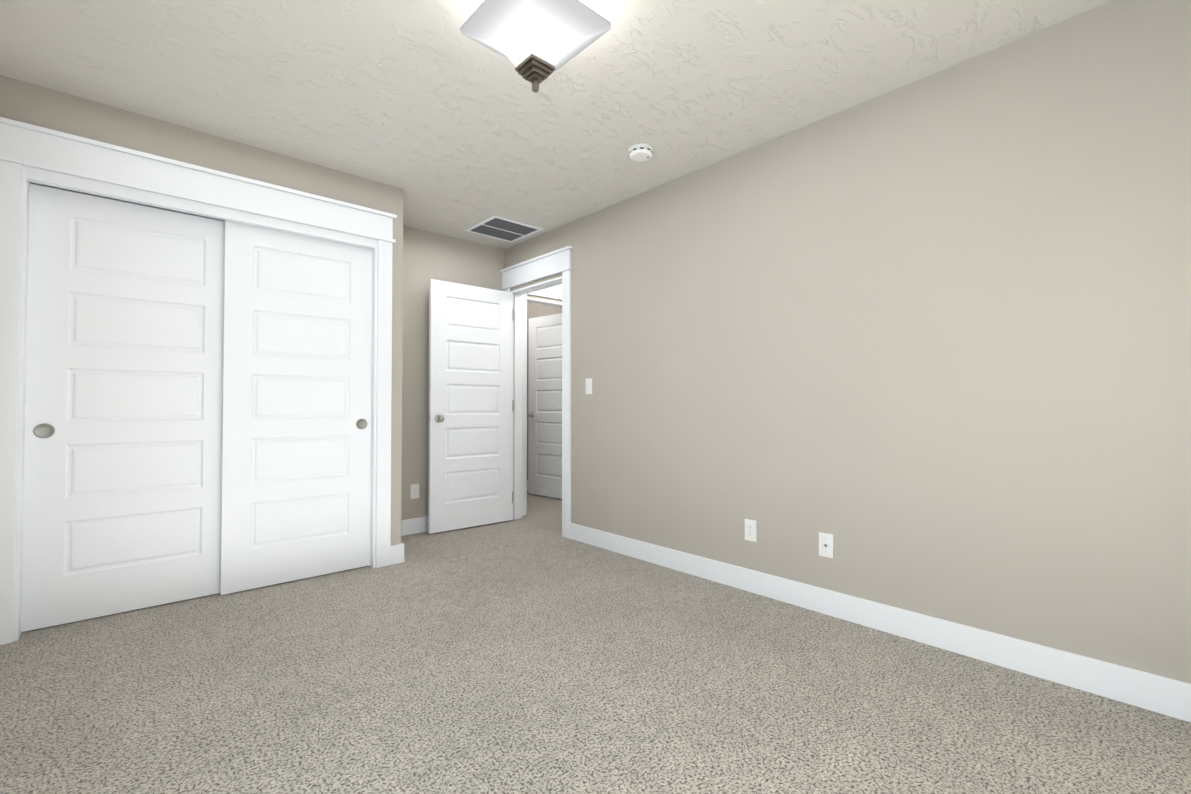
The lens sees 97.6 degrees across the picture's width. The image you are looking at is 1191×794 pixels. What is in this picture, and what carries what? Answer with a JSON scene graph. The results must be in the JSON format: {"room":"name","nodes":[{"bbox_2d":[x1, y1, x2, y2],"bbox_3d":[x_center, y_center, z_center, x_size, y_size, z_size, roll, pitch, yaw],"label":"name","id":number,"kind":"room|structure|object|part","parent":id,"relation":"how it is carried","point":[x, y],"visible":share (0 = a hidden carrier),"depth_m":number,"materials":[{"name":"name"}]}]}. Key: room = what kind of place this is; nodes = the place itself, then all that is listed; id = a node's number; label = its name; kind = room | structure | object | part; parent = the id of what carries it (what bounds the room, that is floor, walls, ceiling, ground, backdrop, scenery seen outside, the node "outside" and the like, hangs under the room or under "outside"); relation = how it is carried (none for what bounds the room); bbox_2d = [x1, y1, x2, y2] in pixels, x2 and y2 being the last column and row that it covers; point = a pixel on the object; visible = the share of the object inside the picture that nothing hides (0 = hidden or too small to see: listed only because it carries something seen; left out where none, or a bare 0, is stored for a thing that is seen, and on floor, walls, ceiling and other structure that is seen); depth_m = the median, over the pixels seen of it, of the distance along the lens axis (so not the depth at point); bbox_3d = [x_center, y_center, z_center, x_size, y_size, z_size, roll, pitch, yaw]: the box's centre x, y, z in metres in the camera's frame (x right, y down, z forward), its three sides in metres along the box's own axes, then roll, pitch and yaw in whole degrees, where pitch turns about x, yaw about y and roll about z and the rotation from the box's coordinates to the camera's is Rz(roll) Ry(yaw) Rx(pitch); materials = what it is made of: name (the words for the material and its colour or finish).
{"room":"empty bedroom","nodes":[
{"label":"empty bedroom","id":0,"kind":"room"},
{"bbox_2d":[0,75,402,545],"bbox_3d":[-2.173,-0.154,3.061,1.820,2.450,0.690,1,-1,-42],"label":"wall","id":1,"kind":"structure","parent":0,"point":[30,103],"depth_m":2.80,"materials":[{"name":"paint"}]},
{"bbox_2d":[21,184,223,631],"bbox_3d":[-2.294,0.046,2.622,0.775,2.022,0.035,1,-1,-42],"label":"closet door","id":2,"kind":"structure","parent":1,"relation":"in","point":[122,463],"depth_m":2.56,"materials":[{"name":"white wood"}]},
{"bbox_2d":[33,423,54,437],"bbox_3d":[-2.523,0.155,2.385,0.068,0.068,0.004,1,-1,-42],"label":"door pull","id":3,"kind":"object","parent":2,"relation":"attached to","point":[44,430],"visible":1,"depth_m":2.38,"materials":[{"name":"silver metal"}]},
{"bbox_2d":[0,117,396,644],"bbox_3d":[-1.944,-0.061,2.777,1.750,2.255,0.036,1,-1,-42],"label":"trim","id":4,"kind":"structure","parent":1,"relation":"attached to","point":[30,145],"depth_m":2.52,"materials":[{"name":"white wood"}]},
{"bbox_2d":[220,220,371,594],"bbox_3d":[-1.730,0.054,3.079,0.775,2.022,0.035,1,-1,-42],"label":"closet door","id":5,"kind":"structure","parent":1,"relation":"in","point":[296,407],"depth_m":3.03,"materials":[{"name":"white wood"}]},
{"bbox_2d":[356,419,366,428],"bbox_3d":[-1.473,0.170,3.284,0.068,0.068,0.004,1,-1,-42],"label":"door pull","id":6,"kind":"object","parent":5,"relation":"attached to","point":[361,423],"visible":1,"depth_m":3.28,"materials":[{"name":"silver metal"}]},
{"bbox_2d":[390,542,404,564],"bbox_3d":[-1.486,1.021,3.633,0.039,0.120,0.675,1,-1,-42],"label":"baseboard","id":7,"kind":"structure","parent":1,"relation":"attached to","point":[397,551],"depth_m":3.37,"materials":[{"name":"white wood"}]},
{"bbox_2d":[401,226,561,519],"bbox_3d":[-1.607,-0.135,4.124,4.090,2.450,0.120,1,-1,-42],"label":"wall","id":8,"kind":"structure","parent":0,"point":[427,256],"depth_m":4.22,"materials":[{"name":"paint"}]},
{"bbox_2d":[401,516,427,535],"bbox_3d":[-1.289,1.033,4.303,1.192,0.120,0.017,1,-1,-42],"label":"baseboard","id":9,"kind":"structure","parent":8,"relation":"attached to","point":[415,525],"depth_m":4.15,"materials":[{"name":"white wood"}]},
{"bbox_2d":[410,484,418,498],"bbox_3d":[-1.445,0.755,4.169,0.070,0.115,0.008,1,-1,-42],"label":"outlet","id":10,"kind":"object","parent":8,"relation":"attached to","point":[414,491],"visible":1,"depth_m":4.17,"materials":[{"name":"white plastic"}]},
{"bbox_2d":[527,302,561,480],"bbox_3d":[0.902,-0.129,4.495,0.120,2.450,6.470,1,-1,-42],"label":"wall","id":11,"kind":"structure","parent":0,"point":[534,310],"depth_m":6.24,"materials":[{"name":"paint"}]},
{"bbox_2d":[527,313,561,498],"bbox_3d":[-0.477,0.098,5.761,0.758,2.012,0.174,-1,-1,42],"label":"hall door","id":12,"kind":"structure","parent":11,"relation":"in","point":[544,414],"depth_m":5.81,"materials":[{"name":"white wood"}]},
{"bbox_3d":[-0.711,0.202,5.967,0.064,0.064,0.174,-1,-1,42],"label":"knob","id":13,"kind":"part","parent":12,"relation":"part of","materials":[{"name":"grey metal"}]},
{"bbox_2d":[0,0,1112,248],"bbox_3d":[-0.614,-1.429,3.056,4.330,0.100,6.590,1,-1,-42],"label":"ceiling","id":14,"kind":"structure","parent":0,"point":[438,118],"depth_m":2.28,"materials":[{"name":"paint"}]},
{"bbox_2d":[464,215,543,242],"bbox_3d":[-0.743,-1.355,4.221,0.460,0.008,0.460,1,-1,-42],"label":"ceiling vent","id":15,"kind":"object","parent":14,"relation":"in","point":[502,228],"visible":1,"depth_m":4.20,"materials":[{"name":"grey metal"}]},
{"bbox_2d":[460,0,610,92],"bbox_3d":[-0.208,-1.229,1.805,0.384,0.342,0.384,1,-1,-42],"label":"flush-mount light","id":16,"kind":"object","parent":14,"relation":"attached to","point":[536,42],"visible":1,"depth_m":1.75,"materials":[{"name":"white glass"}]},
{"bbox_2d":[628,143,653,161],"bbox_3d":[0.254,-1.358,2.911,0.142,0.046,0.142,1,-1,-42],"label":"smoke detector","id":17,"kind":"object","parent":14,"relation":"attached to","point":[641,152],"visible":1,"depth_m":2.87,"materials":[{"name":"white plastic"}]},
{"bbox_2d":[0,491,1190,793],"bbox_3d":[-0.614,1.121,3.012,4.330,0.100,6.590,1,-1,-42],"label":"floor","id":18,"kind":"structure","parent":0,"point":[532,651],"depth_m":1.81,"materials":[{"name":"carpet"}]},
{"bbox_2d":[504,0,1190,683],"bbox_3d":[0.751,-0.153,3.087,0.120,2.450,4.590,1,-1,-42],"label":"wall","id":19,"kind":"structure","parent":0,"point":[922,346],"depth_m":2.22,"materials":[{"name":"paint"}]},
{"bbox_2d":[428,279,513,533],"bbox_3d":[-1.028,0.074,4.381,0.765,2.012,0.174,1,-1,-41],"label":"bedroom door","id":20,"kind":"structure","parent":19,"relation":"in","point":[470,453],"depth_m":4.34,"materials":[{"name":"white wood"}]},
{"bbox_3d":[-1.266,0.171,4.171,0.064,0.064,0.174,1,-1,-41],"label":"knob","id":21,"kind":"part","parent":20,"relation":"part of","materials":[{"name":"grey metal"}]},
{"bbox_3d":[-0.741,0.078,4.624,0.013,1.712,0.045,1,-1,-41],"label":"bedroom door hinge","id":22,"kind":"part","parent":20,"relation":"part of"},
{"bbox_2d":[500,245,572,538],"bbox_3d":[-0.170,-0.027,4.768,1.097,2.255,1.109,1,-1,-42],"label":"door frame","id":23,"kind":"structure","parent":19,"relation":"attached to","point":[558,261],"depth_m":4.57,"materials":[{"name":"white wood"}]},
{"bbox_2d":[586,378,591,393],"bbox_3d":[-0.052,-0.080,3.869,0.013,0.115,0.070,1,-1,-42],"label":"switch plate","id":24,"kind":"object","parent":19,"relation":"attached to","point":[589,386],"visible":1,"depth_m":3.86,"materials":[{"name":"white plastic"}]},
{"bbox_2d":[745,519,756,541],"bbox_3d":[0.852,0.733,2.866,0.008,0.115,0.070,1,-1,-42],"label":"outlet","id":25,"kind":"object","parent":19,"relation":"attached to","point":[750,530],"visible":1,"depth_m":2.86,"materials":[{"name":"white plastic"}]},
{"bbox_2d":[819,532,833,557],"bbox_3d":[1.129,0.728,2.557,0.016,0.115,0.070,1,-1,-42],"label":"outlet plate","id":26,"kind":"object","parent":19,"relation":"attached to","point":[825,544],"visible":1,"depth_m":2.56,"materials":[{"name":"white plastic"}]},
{"bbox_2d":[570,523,1190,721],"bbox_3d":[1.027,1.005,2.665,0.017,0.120,3.627,1,-1,-42],"label":"baseboard","id":27,"kind":"structure","parent":19,"relation":"attached to","point":[1154,693],"depth_m":2.19,"materials":[{"name":"white wood"}]}
]}

